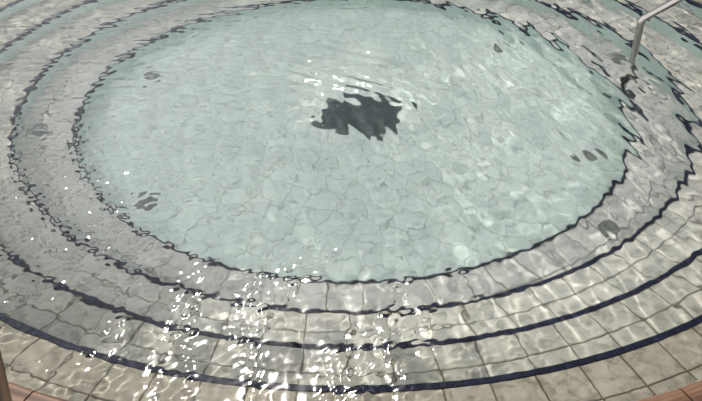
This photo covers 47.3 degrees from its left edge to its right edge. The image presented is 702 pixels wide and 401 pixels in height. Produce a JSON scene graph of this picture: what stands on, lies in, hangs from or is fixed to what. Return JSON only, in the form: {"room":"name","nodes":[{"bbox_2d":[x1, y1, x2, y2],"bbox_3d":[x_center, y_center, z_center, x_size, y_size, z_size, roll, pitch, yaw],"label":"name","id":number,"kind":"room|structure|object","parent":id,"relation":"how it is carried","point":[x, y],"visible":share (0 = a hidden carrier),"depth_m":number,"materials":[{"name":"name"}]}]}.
{"room":"spa","nodes":[
{"label":"spa","id":0,"kind":"room"},
{"bbox_3d":[0.015,-0.048,5.346,6.600,0.300,6.600,0,34,0],"label":"floor","id":1,"kind":"structure","parent":0,"visible":0},
{"bbox_2d":[0,0,701,400],"bbox_3d":[0.014,-0.482,5.056,5.738,0.973,5.738,0,34,0],"label":"water","id":2,"kind":"object","parent":1,"relation":"in","point":[201,200],"visible":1,"depth_m":3.49,"materials":[{"name":"clear liquid"}]},
{"bbox_3d":[0.015,-0.236,5.220,3.982,0.213,3.982,0,34,0],"label":"step","id":3,"kind":"structure","parent":1,"relation":"on","visible":0},
{"bbox_2d":[632,0,683,50],"bbox_3d":[2.607,-1.152,4.664,1.966,1.914,0.176,0,34,0],"label":"handrail","id":4,"kind":"object","parent":3,"relation":"on","point":[663,7],"visible":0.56,"depth_m":4.70,"materials":[{"name":"silver metal"}]},
{"bbox_3d":[0.013,-0.791,4.850,28.000,0.290,28.000,0,34,0],"label":"ground","id":5,"kind":"structure","parent":0,"visible":0},
{"bbox_2d":[0,350,11,400],"bbox_3d":[-0.889,0.387,1.875,0.195,1.060,0.140,0,34,0],"label":"timber post","id":6,"kind":"object","parent":5,"relation":"on","point":[5,395],"visible":1,"depth_m":1.93,"materials":[{"name":"brown wood"}]},
{"bbox_2d":[8,380,701,400],"bbox_3d":[0.013,-0.797,4.846,6.136,0.246,6.136,0,34,0],"label":"pool coping","id":7,"kind":"object","parent":5,"relation":"on","point":[691,392],"visible":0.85,"depth_m":2.52,"materials":[{"name":"ceramic"}]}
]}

